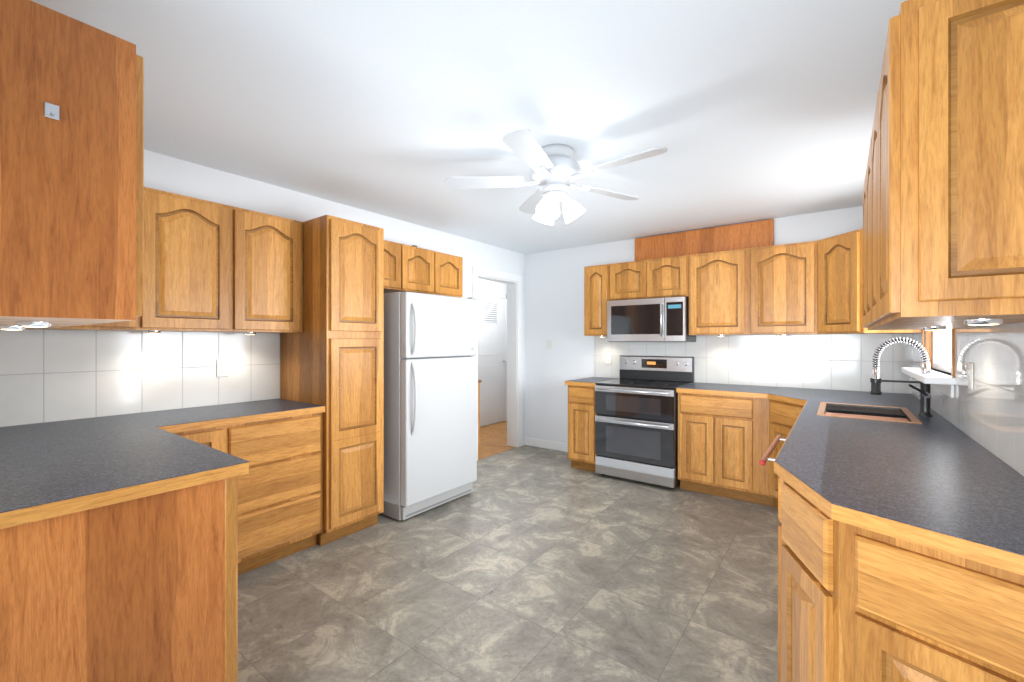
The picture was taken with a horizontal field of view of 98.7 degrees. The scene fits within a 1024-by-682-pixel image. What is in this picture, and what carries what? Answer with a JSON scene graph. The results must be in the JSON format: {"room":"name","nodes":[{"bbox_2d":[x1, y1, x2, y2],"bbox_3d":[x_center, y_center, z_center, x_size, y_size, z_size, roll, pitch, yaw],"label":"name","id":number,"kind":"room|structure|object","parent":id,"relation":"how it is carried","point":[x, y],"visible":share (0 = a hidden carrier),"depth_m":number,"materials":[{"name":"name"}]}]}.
{"room":"kitchen","nodes":[
{"label":"kitchen","id":0,"kind":"room"},
{"bbox_2d":[144,150,524,437],"bbox_3d":[-1.653,0.109,3.316,0.140,2.440,6.180,0,0,37],"label":"wall","id":1,"kind":"structure","parent":0,"point":[174,175],"depth_m":3.32,"materials":[{"name":"paint"}]},
{"bbox_2d":[0,329,279,426],"bbox_3d":[-2.123,0.169,2.563,0.006,0.491,1.510,0,0,37],"label":"backsplash","id":2,"kind":"structure","parent":1,"relation":"attached to","point":[53,375],"depth_m":2.48,"materials":[{"name":"tile"}]},
{"bbox_2d":[216,359,228,376],"bbox_3d":[-1.887,0.176,2.867,0.007,0.115,0.070,0,0,37],"label":"electrical outlet","id":3,"kind":"object","parent":2,"relation":"attached to","point":[222,367],"visible":1,"depth_m":2.87,"materials":[{"name":"white plastic"}]},
{"bbox_2d":[40,187,302,334],"bbox_3d":[-1.890,-0.424,2.589,0.332,0.766,1.188,0,0,37],"label":"upper cabinet","id":4,"kind":"object","parent":1,"relation":"attached to","point":[209,266],"visible":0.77,"depth_m":2.55,"materials":[{"name":"brown wood"}]},
{"bbox_2d":[384,240,462,297],"bbox_3d":[-0.931,-0.614,3.876,0.332,0.386,1.130,0,0,37],"label":"upper cabinet","id":5,"kind":"object","parent":1,"relation":"attached to","point":[407,268],"visible":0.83,"depth_m":3.80,"materials":[{"name":"brown wood"}]},
{"bbox_2d":[472,266,521,460],"bbox_3d":[-0.214,0.252,5.237,0.170,2.155,0.930,0,0,37],"label":"door frame","id":6,"kind":"structure","parent":1,"relation":"attached to","point":[514,361],"depth_m":5.51,"materials":[{"name":"white"}]},
{"bbox_2d":[31,0,906,253],"bbox_3d":[-0.097,-1.161,3.216,5.194,0.100,7.880,0,0,37],"label":"ceiling","id":7,"kind":"structure","parent":0,"point":[744,111],"depth_m":2.03,"materials":[{"name":"paint"}]},
{"bbox_2d":[445,128,667,224],"bbox_3d":[0.283,-0.894,2.544,1.230,0.434,1.260,0,0,37],"label":"ceiling fan","id":8,"kind":"object","parent":7,"relation":"hanging from","point":[556,172],"visible":1,"depth_m":2.51,"materials":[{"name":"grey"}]},
{"bbox_2d":[478,279,506,426],"bbox_3d":[-0.868,0.109,6.411,0.140,2.440,3.680,0,0,37],"label":"wall","id":9,"kind":"structure","parent":0,"point":[491,286],"depth_m":7.02,"materials":[{"name":"paint"}]},
{"bbox_2d":[478,291,506,425],"bbox_3d":[-0.331,0.279,6.958,0.060,2.100,0.940,0,0,37],"label":"hall door","id":10,"kind":"structure","parent":9,"relation":"in","point":[492,343],"depth_m":7.01,"materials":[{"name":"white"}]},
{"bbox_2d":[238,421,779,681],"bbox_3d":[-0.097,1.377,3.216,5.194,0.103,7.880,0,0,37],"label":"floor","id":11,"kind":"structure","parent":0,"point":[525,563],"depth_m":2.34,"materials":[{"name":"tile"}]},
{"bbox_2d":[0,474,247,681],"bbox_3d":[-1.316,0.892,1.413,0.520,0.874,0.623,0,0,37],"label":"base cabinet","id":12,"kind":"object","parent":11,"relation":"on","point":[143,589],"depth_m":1.27,"materials":[{"name":"brown wood"}]},
{"bbox_2d":[0,413,248,528],"bbox_3d":[-1.729,0.434,1.743,1.612,0.040,0.660,0,0,37],"label":"countertop","id":13,"kind":"structure","parent":12,"relation":"on","point":[48,470],"depth_m":1.47,"materials":[{"name":"grey laminate"}]},
{"bbox_2d":[173,425,231,454],"bbox_3d":[-1.874,0.892,2.406,0.587,0.874,0.340,0,0,37],"label":"base cabinet","id":14,"kind":"object","parent":11,"relation":"on","point":[219,438],"depth_m":2.33,"materials":[{"name":"brown wood"}]},
{"bbox_2d":[232,412,322,570],"bbox_3d":[-1.605,0.892,2.766,0.587,0.874,0.560,0,0,37],"label":"base cabinet","id":15,"kind":"object","parent":11,"relation":"on","point":[284,456],"depth_m":2.61,"materials":[{"name":"brown wood"}]},
{"bbox_2d":[140,399,324,430],"bbox_3d":[-1.685,0.434,2.650,0.597,0.040,0.847,0,0,37],"label":"countertop","id":16,"kind":"structure","parent":15,"relation":"on","point":[194,418],"depth_m":2.55,"materials":[{"name":"grey laminate"}]},
{"bbox_2d":[280,215,383,545],"bbox_3d":[-1.288,0.261,3.158,0.627,2.136,0.438,0,0,37],"label":"pantry cabinet","id":17,"kind":"object","parent":11,"relation":"on","point":[332,358],"visible":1,"depth_m":2.94,"materials":[{"name":"brown wood"}]},
{"bbox_2d":[380,292,476,520],"bbox_3d":[-0.782,0.478,3.671,0.732,1.702,0.780,0,0,37],"label":"refrigerator","id":18,"kind":"object","parent":11,"relation":"on","point":[430,402],"visible":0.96,"depth_m":3.34,"materials":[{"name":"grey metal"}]},
{"bbox_2d":[568,385,596,471],"bbox_3d":[0.888,0.892,4.707,0.330,0.874,0.627,0,0,37],"label":"base cabinet","id":19,"kind":"object","parent":11,"relation":"on","point":[581,427],"visible":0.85,"depth_m":4.46,"materials":[{"name":"brown wood"}]},
{"bbox_2d":[565,377,619,386],"bbox_3d":[0.878,0.434,4.708,0.353,0.040,0.637,0,0,37],"label":"countertop","id":20,"kind":"structure","parent":19,"relation":"on","point":[590,381],"depth_m":4.53,"materials":[{"name":"grey laminate"}]},
{"bbox_2d":[595,355,693,488],"bbox_3d":[1.301,0.744,4.331,0.765,1.170,0.719,0,0,37],"label":"range","id":21,"kind":"object","parent":11,"relation":"on","point":[636,422],"visible":0.98,"depth_m":4.12,"materials":[{"name":"silver metal"}]},
{"bbox_2d":[678,393,765,503],"bbox_3d":[1.894,0.892,3.958,0.568,0.874,0.627,0,0,37],"label":"base cabinet","id":22,"kind":"object","parent":11,"relation":"on","point":[720,437],"depth_m":3.68,"materials":[{"name":"brown wood"}]},
{"bbox_2d":[676,382,811,403],"bbox_3d":[1.917,0.434,3.703,0.960,0.040,1.007,0,0,37],"label":"countertop","id":23,"kind":"structure","parent":22,"relation":"on","point":[785,394],"depth_m":3.68,"materials":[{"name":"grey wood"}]},
{"bbox_2d":[762,425,789,506],"bbox_3d":[2.056,0.987,3.271,0.266,0.685,0.277,0,0,37],"label":"base cabinet","id":24,"kind":"object","parent":11,"relation":"on","point":[773,440],"depth_m":3.44,"materials":[{"name":"brown wood"}]},
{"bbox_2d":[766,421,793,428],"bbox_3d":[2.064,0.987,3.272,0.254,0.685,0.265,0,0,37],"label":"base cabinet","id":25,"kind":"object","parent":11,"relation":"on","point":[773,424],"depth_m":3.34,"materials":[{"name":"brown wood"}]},
{"bbox_2d":[774,473,1023,681],"bbox_3d":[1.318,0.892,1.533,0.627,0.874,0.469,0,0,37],"label":"base cabinet","id":26,"kind":"object","parent":11,"relation":"on","point":[857,604],"depth_m":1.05,"materials":[{"name":"brown wood"}]},
{"bbox_2d":[820,389,899,405],"bbox_3d":[2.542,0.434,3.237,0.360,0.040,1.007,0,0,37],"label":"countertop","id":27,"kind":"structure","parent":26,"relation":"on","point":[829,395],"depth_m":3.22,"materials":[{"name":"grey laminate"}]},
{"bbox_2d":[774,389,1023,575],"bbox_3d":[1.845,0.434,2.260,0.651,0.040,3.407,0,0,37],"label":"countertop","id":28,"kind":"structure","parent":26,"relation":"on","point":[937,481],"depth_m":1.30,"materials":[{"name":"grey laminate"}]},
{"bbox_2d":[817,402,921,423],"bbox_3d":[2.067,0.507,2.583,0.432,0.194,0.642,0,0,37],"label":"sink basin","id":29,"kind":"object","parent":28,"relation":"in","point":[887,413],"visible":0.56,"depth_m":2.67,"materials":[{"name":"orange metal"}]},
{"bbox_2d":[870,337,932,416],"bbox_3d":[2.173,0.195,2.455,0.266,0.437,0.136,0,0,37],"label":"faucet","id":30,"kind":"object","parent":28,"relation":"on","point":[876,381],"visible":1,"depth_m":2.44,"materials":[{"name":"black"}]},
{"bbox_2d":[525,206,862,443],"bbox_3d":[1.746,0.109,4.550,3.834,2.440,0.140,0,0,37],"label":"wall","id":31,"kind":"structure","parent":0,"point":[554,296],"depth_m":5.31,"materials":[{"name":"paint"}]},
{"bbox_2d":[523,437,567,451],"bbox_3d":[0.548,1.279,5.343,0.965,0.100,0.020,0,0,37],"label":"baseboard","id":32,"kind":"structure","parent":31,"relation":"attached to","point":[552,445],"depth_m":5.44,"materials":[{"name":"white wood"}]},
{"bbox_2d":[547,340,551,349],"bbox_3d":[0.457,0.049,5.416,0.070,0.115,0.010,0,0,37],"label":"light switch","id":33,"kind":"object","parent":31,"relation":"attached to","point":[549,344],"visible":1,"depth_m":5.41,"materials":[{"name":"white plastic"}]},
{"bbox_2d":[584,264,607,335],"bbox_3d":[0.988,-0.432,4.809,0.290,0.750,0.332,0,0,37],"label":"upper cabinet","id":34,"kind":"object","parent":31,"relation":"attached to","point":[595,277],"depth_m":4.68,"materials":[{"name":"brown wood"}]},
{"bbox_2d":[608,260,647,300],"bbox_3d":[1.266,-0.614,4.602,0.397,0.386,0.332,0,0,37],"label":"upper cabinet","id":35,"kind":"object","parent":31,"relation":"attached to","point":[626,280],"depth_m":4.47,"materials":[{"name":"brown wood"}]},
{"bbox_2d":[648,255,687,297],"bbox_3d":[1.585,-0.614,4.365,0.397,0.386,0.332,0,0,37],"label":"upper cabinet","id":36,"kind":"object","parent":31,"relation":"attached to","point":[667,277],"depth_m":4.23,"materials":[{"name":"brown wood"}]},
{"bbox_2d":[607,296,695,341],"bbox_3d":[1.394,-0.203,4.437,0.775,0.425,0.436,0,0,37],"label":"microwave","id":37,"kind":"object","parent":36,"relation":"attached to","point":[664,319],"visible":0.98,"depth_m":4.27,"materials":[{"name":"silver metal"}]},
{"bbox_2d":[635,219,773,260],"bbox_3d":[1.840,-0.954,4.345,1.290,0.291,0.025,0,0,37],"label":"wood board","id":38,"kind":"object","parent":36,"relation":"on","point":[754,234],"visible":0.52,"depth_m":4.28,"materials":[{"name":"brown wood"}]},
{"bbox_2d":[687,248,747,335],"bbox_3d":[1.945,-0.432,4.096,0.496,0.750,0.332,0,0,37],"label":"upper cabinet","id":39,"kind":"object","parent":31,"relation":"attached to","point":[717,281],"depth_m":3.96,"materials":[{"name":"brown wood"}]},
{"bbox_2d":[594,334,911,393],"bbox_3d":[2.035,0.194,4.243,2.724,0.541,0.006,0,0,37],"label":"backsplash","id":40,"kind":"structure","parent":31,"relation":"attached to","point":[833,361],"depth_m":3.94,"materials":[{"name":"tile"}]},
{"bbox_2d":[605,354,610,363],"bbox_3d":[1.082,0.199,4.944,0.070,0.115,0.007,0,0,37],"label":"electrical outlet","id":41,"kind":"object","parent":40,"relation":"attached to","point":[607,358],"visible":1,"depth_m":4.94,"materials":[{"name":"white plastic"}]},
{"bbox_2d":[748,241,811,335],"bbox_3d":[2.343,-0.432,3.800,0.496,0.750,0.332,0,0,37],"label":"upper cabinet","id":42,"kind":"object","parent":31,"relation":"attached to","point":[811,287],"depth_m":3.67,"materials":[{"name":"brown wood"}]},
{"bbox_2d":[812,228,921,333],"bbox_3d":[2.702,-0.432,3.370,0.593,0.750,0.592,0,0,37],"label":"upper cabinet","id":43,"kind":"object","parent":31,"relation":"attached to","point":[837,261],"depth_m":3.32,"materials":[{"name":"brown wood"}]},
{"bbox_2d":[925,330,950,375],"bbox_3d":[1.379,0.109,0.969,0.140,2.440,6.040,0,0,37],"label":"wall","id":44,"kind":"structure","parent":0,"point":[925,352],"depth_m":2.93,"materials":[{"name":"paint"}]},
{"bbox_2d":[863,168,962,330],"bbox_3d":[1.636,-0.432,1.738,0.352,0.750,0.388,0,0,37],"label":"upper cabinet","id":45,"kind":"object","parent":44,"relation":"attached to","point":[865,182],"depth_m":2.09,"materials":[{"name":"brown wood"}]},
{"bbox_2d":[901,367,955,397],"bbox_3d":[2.454,0.229,2.535,0.230,0.100,1.017,0,0,37],"label":"window sill","id":46,"kind":"structure","parent":44,"relation":"attached to","point":[943,383],"depth_m":2.27,"materials":[{"name":"white"}]},
{"bbox_2d":[867,142,1001,329],"bbox_3d":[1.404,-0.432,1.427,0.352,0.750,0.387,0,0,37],"label":"upper cabinet","id":47,"kind":"object","parent":44,"relation":"attached to","point":[869,156],"depth_m":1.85,"materials":[{"name":"brown wood"}]},
{"bbox_2d":[922,329,954,376],"bbox_3d":[2.514,-0.276,2.503,0.154,0.910,0.997,0,0,37],"label":"window","id":48,"kind":"structure","parent":44,"relation":"in","point":[940,347],"depth_m":2.77,"materials":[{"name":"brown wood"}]},
{"bbox_2d":[871,0,1023,327],"bbox_3d":[1.165,-0.432,1.106,0.352,0.750,0.415,0,0,37],"label":"upper cabinet","id":49,"kind":"object","parent":44,"relation":"attached to","point":[943,218],"depth_m":0.99,"materials":[{"name":"brown wood"}]},
{"bbox_2d":[912,322,1023,475],"bbox_3d":[2.108,0.169,2.068,0.006,0.491,3.394,0,0,37],"label":"backsplash","id":50,"kind":"structure","parent":44,"relation":"attached to","point":[987,412],"depth_m":1.64,"materials":[{"name":"tile"}]},
{"bbox_2d":[967,362,972,389],"bbox_3d":[1.953,0.149,1.876,0.010,0.115,0.070,0,0,37],"label":"light switch","id":51,"kind":"object","parent":50,"relation":"attached to","point":[970,374],"visible":1,"depth_m":1.86,"materials":[{"name":"white plastic"}]},
{"bbox_3d":[-2.327,0.109,0.956,1.600,2.440,1.310,0,0,37],"label":"wall","id":52,"kind":"structure","parent":0,"visible":0},
{"bbox_2d":[0,0,143,329],"bbox_3d":[-1.785,-0.424,1.581,1.706,0.766,0.334,0,0,37],"label":"upper cabinet","id":53,"kind":"object","parent":52,"relation":"attached to","point":[71,171],"visible":1,"depth_m":1.10,"materials":[{"name":"brown wood"}]}
]}

